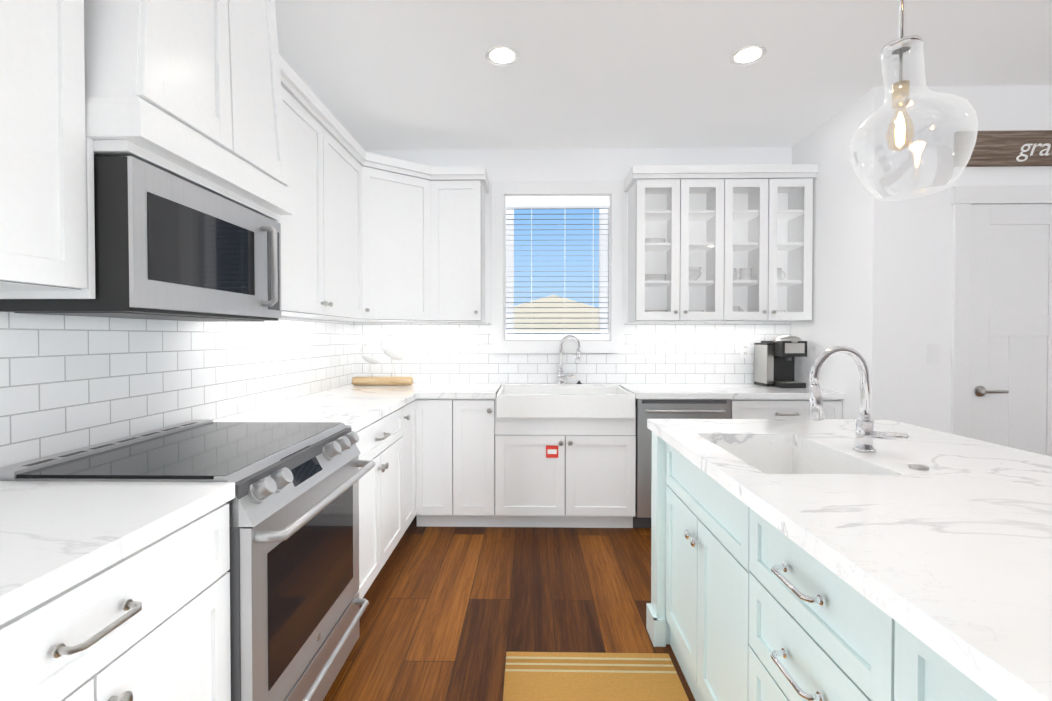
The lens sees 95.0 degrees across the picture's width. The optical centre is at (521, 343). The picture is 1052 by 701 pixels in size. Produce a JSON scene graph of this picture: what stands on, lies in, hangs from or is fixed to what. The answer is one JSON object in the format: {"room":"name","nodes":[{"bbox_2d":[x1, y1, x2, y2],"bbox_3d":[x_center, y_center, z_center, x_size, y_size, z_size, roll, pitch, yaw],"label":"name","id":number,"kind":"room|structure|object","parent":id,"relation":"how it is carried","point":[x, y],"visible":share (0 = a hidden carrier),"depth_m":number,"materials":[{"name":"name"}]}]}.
{"room":"kitchen","nodes":[
{"label":"kitchen","id":0,"kind":"room"},
{"bbox_2d":[281,316,352,322],"bbox_3d":[-1.466,-0.087,-0.257,0.150,2.730,8.370,0,1,1],"label":"wall","id":1,"kind":"structure","parent":0,"point":[315,319],"depth_m":3.11,"materials":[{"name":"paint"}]},
{"bbox_2d":[0,0,86,290],"bbox_3d":[-1.207,-0.671,0.983,0.319,1.085,0.416,0,1,1],"label":"upper cabinet","id":2,"kind":"object","parent":1,"relation":"attached to","point":[43,219],"depth_m":1.09,"materials":[{"name":"white wood"}]},
{"bbox_2d":[0,156,280,321],"bbox_3d":[-1.136,-0.280,1.582,0.434,0.395,0.723,0,1,1],"label":"over-the-range microwave","id":3,"kind":"object","parent":1,"relation":"attached to","point":[168,246],"visible":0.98,"depth_m":1.35,"materials":[{"name":"silver metal"}]},
{"bbox_2d":[0,0,292,298],"bbox_3d":[-1.145,-0.796,1.575,0.424,1.358,0.773,0,1,1],"label":"range hood enclosure","id":4,"kind":"object","parent":1,"relation":"attached to","point":[190,91],"visible":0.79,"depth_m":1.39,"materials":[{"name":"white wood"}]},
{"bbox_2d":[276,54,331,319],"bbox_3d":[-1.184,-0.688,2.262,0.319,1.085,0.596,0,1,1],"label":"upper cabinet","id":5,"kind":"object","parent":1,"relation":"attached to","point":[306,234],"depth_m":2.38,"materials":[{"name":"white wood"}]},
{"bbox_2d":[332,114,367,319],"bbox_3d":[-1.174,-0.696,2.857,0.319,1.085,0.595,0,1,1],"label":"upper cabinet","id":6,"kind":"object","parent":1,"relation":"attached to","point":[349,159],"depth_m":2.93,"materials":[{"name":"white wood"}]},
{"bbox_2d":[323,516,695,700],"bbox_3d":[2.254,1.329,-0.305,7.590,0.100,8.370,0,1,1],"label":"floor","id":7,"kind":"structure","parent":0,"point":[453,613],"depth_m":2.27,"materials":[{"name":"brown wood"}]},
{"bbox_2d":[0,503,230,700],"bbox_3d":[-1.050,0.827,0.837,0.639,0.874,0.747,0,1,1],"label":"base cabinet","id":8,"kind":"object","parent":7,"relation":"on","point":[150,622],"depth_m":0.93,"materials":[{"name":"white wood"}]},
{"bbox_2d":[0,481,234,624],"bbox_3d":[-1.053,0.376,0.245,0.653,0.040,1.916,0,1,1],"label":"countertop","id":9,"kind":"structure","parent":8,"relation":"on","point":[57,537],"depth_m":0.93,"materials":[{"name":"stone"}]},
{"bbox_2d":[0,420,374,700],"bbox_3d":[-0.968,0.784,1.593,0.751,0.936,0.761,0,1,1],"label":"range","id":10,"kind":"object","parent":7,"relation":"on","point":[296,612],"visible":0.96,"depth_m":1.43,"materials":[{"name":"silver metal"}]},
{"bbox_2d":[355,404,407,597],"bbox_3d":[-1.021,0.804,2.406,0.638,0.876,0.851,0,1,1],"label":"base cabinet","id":11,"kind":"object","parent":7,"relation":"on","point":[383,490],"depth_m":2.42,"materials":[{"name":"white wood"}]},
{"bbox_2d":[213,391,419,431],"bbox_3d":[-1.003,0.341,2.820,0.660,0.040,1.691,0,1,1],"label":"countertop","id":12,"kind":"structure","parent":11,"relation":"on","point":[357,410],"depth_m":2.42,"materials":[{"name":"stone"}]},
{"bbox_2d":[352,333,412,384],"bbox_3d":[-1.031,0.116,3.574,0.440,0.388,0.064,0,1,1],"label":"heron sculpture","id":13,"kind":"object","parent":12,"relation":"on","point":[393,355],"visible":1,"depth_m":3.56,"materials":[{"name":"white wood"}]},
{"bbox_2d":[408,400,415,526],"bbox_3d":[-1.010,0.796,3.002,0.638,0.876,0.340,0,1,1],"label":"base cabinet","id":14,"kind":"object","parent":7,"relation":"on","point":[412,405],"depth_m":3.06,"materials":[{"name":"white wood"}]},
{"bbox_2d":[415,399,454,526],"bbox_3d":[-0.573,0.790,3.459,0.260,0.876,0.628,0,1,1],"label":"base cabinet","id":15,"kind":"object","parent":7,"relation":"on","point":[435,418],"depth_m":3.15,"materials":[{"name":"white wood"}]},
{"bbox_2d":[455,399,494,526],"bbox_3d":[-0.306,0.790,3.454,0.274,0.876,0.628,0,1,1],"label":"base cabinet","id":16,"kind":"object","parent":7,"relation":"on","point":[479,463],"depth_m":3.15,"materials":[{"name":"white wood"}]},
{"bbox_2d":[495,397,638,527],"bbox_3d":[0.289,0.790,3.443,0.916,0.876,0.628,0,1,1],"label":"base cabinet","id":17,"kind":"object","parent":7,"relation":"on","point":[550,472],"depth_m":3.14,"materials":[{"name":"white wood"}]},
{"bbox_2d":[325,383,843,398],"bbox_3d":[0.371,0.333,3.422,3.386,0.040,0.641,0,1,1],"label":"countertop","id":18,"kind":"structure","parent":17,"relation":"on","point":[427,390],"depth_m":3.24,"materials":[{"name":"stone"}]},
{"bbox_2d":[0,312,355,467],"bbox_3d":[-1.359,0.107,1.243,0.007,0.470,5.069,0,1,1],"label":"tiled wall","id":19,"kind":"structure","parent":18,"relation":"on","point":[68,383],"depth_m":1.70,"materials":[{"name":"white tile"}]},
{"bbox_2d":[497,386,634,417],"bbox_3d":[0.287,0.399,3.370,0.890,0.150,0.563,0,1,1],"label":"farmhouse sink","id":20,"kind":"object","parent":18,"relation":"in","point":[565,401],"visible":1,"depth_m":3.09,"materials":[{"name":"white ceramic"}]},
{"bbox_2d":[557,335,580,383],"bbox_3d":[0.356,0.123,3.657,0.172,0.372,0.120,0,1,1],"label":"faucet","id":21,"kind":"object","parent":18,"relation":"in","point":[561,376],"visible":1,"depth_m":3.67,"materials":[{"name":"silver metal"}]},
{"bbox_2d":[356,323,790,382],"bbox_3d":[0.391,0.073,3.743,3.357,0.470,0.007,0,1,1],"label":"tiled wall","id":22,"kind":"structure","parent":18,"relation":"on","point":[684,352],"depth_m":3.74,"materials":[{"name":"white tile"}]},
{"bbox_2d":[754,335,806,387],"bbox_3d":[1.887,0.125,3.525,0.228,0.371,0.313,0,1,1],"label":"coffee maker","id":23,"kind":"object","parent":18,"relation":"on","point":[774,362],"visible":1,"depth_m":3.48,"materials":[{"name":"black plastic"}]},
{"bbox_2d":[503,652,688,700],"bbox_3d":[0.249,1.252,1.188,0.648,0.012,1.486,0,1,1],"label":"rug","id":24,"kind":"object","parent":7,"relation":"on","point":[555,676],"visible":0.96,"depth_m":1.79,"materials":[{"name":"fabric"}]},
{"bbox_2d":[635,399,730,517],"bbox_3d":[1.053,0.740,3.385,0.597,0.768,0.658,0,1,1],"label":"dishwasher","id":25,"kind":"object","parent":7,"relation":"on","point":[646,409],"visible":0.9,"depth_m":3.11,"materials":[{"name":"silver metal"}]},
{"bbox_2d":[731,399,841,418],"bbox_3d":[1.711,0.792,3.418,0.706,0.874,0.628,0,1,1],"label":"base cabinet","id":26,"kind":"object","parent":7,"relation":"on","point":[740,408],"depth_m":3.10,"materials":[{"name":"white wood"}]},
{"bbox_2d":[646,419,1051,700],"bbox_3d":[1.047,0.806,0.626,1.057,0.922,2.983,0,1,1],"label":"kitchen island","id":27,"kind":"object","parent":7,"relation":"on","point":[805,560],"visible":1,"depth_m":1.05,"materials":[{"name":"white stone"}]},
{"bbox_2d":[809,346,908,452],"bbox_3d":[1.022,0.173,1.487,0.255,0.332,0.130,0,1,1],"label":"island faucet","id":28,"kind":"object","parent":27,"relation":"on","point":[866,434],"visible":1,"depth_m":1.50,"materials":[{"name":"silver metal"}]},
{"bbox_2d":[353,147,791,383],"bbox_3d":[0.378,-0.142,3.820,3.390,2.730,0.150,0,1,1],"label":"wall","id":29,"kind":"structure","parent":0,"point":[598,164],"depth_m":3.73,"materials":[{"name":"paint"}]},
{"bbox_2d":[334,152,431,321],"bbox_3d":[-0.978,-0.704,3.443,0.687,1.085,0.633,0,1,1],"label":"upper cabinet","id":30,"kind":"object","parent":29,"relation":"attached to","point":[368,237],"depth_m":3.30,"materials":[{"name":"white wood"}]},
{"bbox_2d":[432,166,488,321],"bbox_3d":[-0.453,-0.706,3.576,0.394,1.085,0.348,0,1,1],"label":"upper cabinet","id":31,"kind":"object","parent":29,"relation":"attached to","point":[458,192],"depth_m":3.44,"materials":[{"name":"white wood"}]},
{"bbox_2d":[491,181,623,353],"bbox_3d":[0.278,-0.588,3.804,1.024,1.330,0.168,0,1,1],"label":"window","id":32,"kind":"structure","parent":29,"relation":"in","point":[501,189],"depth_m":3.73,"materials":[{"name":"white wood"}]},
{"bbox_2d":[506,196,608,338],"bbox_3d":[0.278,-0.588,3.775,0.798,1.106,0.062,0,1,1],"label":"window blinds","id":33,"kind":"object","parent":32,"relation":"attached to","point":[558,202],"visible":0.94,"depth_m":3.76,"materials":[{"name":"white plastic"}]},
{"bbox_2d":[624,164,818,321],"bbox_3d":[1.425,-0.706,3.541,1.283,1.086,0.350,0,1,1],"label":"upper cabinet","id":34,"kind":"object","parent":29,"relation":"attached to","point":[717,223],"visible":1,"depth_m":3.41,"materials":[{"name":"white wood"}]},
{"bbox_2d":[645,237,664,242],"bbox_3d":[0.969,-0.744,3.566,0.179,0.043,0.179,0,1,-5],"label":"plate","id":35,"kind":"object","parent":34,"relation":"in","point":[650,239],"depth_m":3.49,"materials":[{"name":"white ceramic"}]},
{"bbox_2d":[645,274,666,280],"bbox_3d":[0.969,-0.479,3.569,0.199,0.052,0.199,0,1,-5],"label":"plate","id":36,"kind":"object","parent":34,"relation":"in","point":[661,276],"depth_m":3.49,"materials":[{"name":"white ceramic"}]},
{"bbox_2d":[645,310,667,311],"bbox_3d":[0.969,-0.213,3.573,0.219,0.061,0.219,0,1,-5],"label":"plate","id":37,"kind":"object","parent":34,"relation":"in","point":[645,310],"depth_m":3.47,"materials":[{"name":"white ceramic"}]},
{"bbox_2d":[689,266,701,279],"bbox_3d":[1.239,-0.505,3.564,0.161,0.105,0.161,-1,1,-44],"label":"cup","id":38,"kind":"object","parent":34,"relation":"in","point":[695,271],"depth_m":3.49,"materials":[{"name":"white ceramic"}]},
{"bbox_2d":[733,306,742,311],"bbox_3d":[1.580,-0.228,3.568,0.103,0.090,0.080,0,1,-29],"label":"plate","id":39,"kind":"object","parent":34,"relation":"in","point":[734,307],"depth_m":3.53,"materials":[{"name":"white ceramic"}]},
{"bbox_2d":[733,268,751,279],"bbox_3d":[1.597,-0.503,3.558,0.194,0.100,0.083,0,1,1],"label":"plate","id":40,"kind":"object","parent":34,"relation":"in","point":[742,272],"depth_m":3.52,"materials":[{"name":"white ceramic"}]},
{"bbox_2d":[777,268,785,279],"bbox_3d":[1.881,-0.503,3.559,0.110,0.100,0.084,0,1,-29],"label":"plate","id":41,"kind":"object","parent":34,"relation":"in","point":[779,274],"depth_m":3.51,"materials":[{"name":"white ceramic"}]},
{"bbox_2d":[740,343,749,357],"bbox_3d":[1.721,0.055,3.710,0.072,0.115,0.008,0,1,1],"label":"outlet","id":42,"kind":"object","parent":29,"relation":"attached to","point":[744,347],"depth_m":3.71,"materials":[{"name":"white plastic"}]},
{"bbox_2d":[275,0,1051,149],"bbox_3d":[2.254,-1.501,-0.344,7.590,0.100,8.370,0,1,1],"label":"ceiling","id":43,"kind":"structure","parent":0,"point":[402,74],"depth_m":2.57,"materials":[{"name":"paint"}]},
{"bbox_2d":[485,46,518,65],"bbox_3d":[-0.100,-1.487,2.495,0.176,0.004,0.176,0,1,1],"label":"recessed light","id":44,"kind":"object","parent":43,"relation":"in","point":[501,55],"visible":1,"depth_m":2.49,"materials":[{"name":"white plastic"}]},
{"bbox_2d":[729,45,766,65],"bbox_3d":[1.170,-1.486,2.492,0.176,0.004,0.176,0,1,1],"label":"recessed light","id":45,"kind":"object","parent":43,"relation":"in","point":[747,55],"visible":1,"depth_m":2.49,"materials":[{"name":"white plastic"}]},
{"bbox_2d":[850,0,978,201],"bbox_3d":[1.091,-0.943,1.350,0.280,1.058,0.280,0,1,1],"label":"pendant light","id":46,"kind":"object","parent":43,"relation":"hanging from","point":[901,46],"visible":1,"depth_m":1.35,"materials":[{"name":"clear glass"}]},
{"bbox_2d":[791,87,900,420],"bbox_3d":[2.140,-0.136,3.343,0.150,2.730,1.040,0,1,1],"label":"wall","id":47,"kind":"structure","parent":0,"point":[855,267],"depth_m":3.00,"materials":[{"name":"paint"}]},
{"bbox_2d":[897,85,1051,432],"bbox_3d":[4.157,-0.129,2.861,3.900,2.730,0.150,0,1,1],"label":"wall","id":48,"kind":"structure","parent":0,"point":[925,277],"depth_m":2.81,"materials":[{"name":"paint"}]},
{"bbox_2d":[927,344,939,363],"bbox_3d":[2.405,0.061,2.813,0.072,0.115,0.012,0,1,1],"label":"light switch","id":49,"kind":"object","parent":48,"relation":"attached to","point":[933,353],"depth_m":2.81,"materials":[{"name":"white plastic"}]},
{"bbox_2d":[950,186,1051,437],"bbox_3d":[2.885,0.164,2.801,0.770,2.145,0.024,0,1,1],"label":"door frame","id":50,"kind":"structure","parent":48,"relation":"attached to","point":[964,199],"depth_m":2.79,"materials":[{"name":"white wood"}]},
{"bbox_2d":[954,130,1051,166],"bbox_3d":[3.123,-1.124,2.775,1.225,0.198,0.030,0,1,1],"label":"wall sign","id":51,"kind":"object","parent":48,"relation":"attached to","point":[1011,148],"visible":1,"depth_m":2.77,"materials":[{"name":"brown wood"}]},
{"bbox_2d":[969,204,1051,456],"bbox_3d":[2.897,0.212,2.782,0.590,2.035,0.062,0,1,1],"label":"door","id":52,"kind":"structure","parent":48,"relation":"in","point":[1010,385],"depth_m":2.80,"materials":[{"name":"white wood"}]},
{"label":"outside","id":53,"kind":"structure","parent":0,"visible":0},
{"bbox_2d":[505,295,607,340],"bbox_3d":[1.096,0.188,18.870,18.000,3.660,6.000,0,1,1],"label":"house","id":54,"kind":"structure","parent":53,"point":[563,315],"depth_m":15.85,"materials":[{"name":"beige"}]}
]}

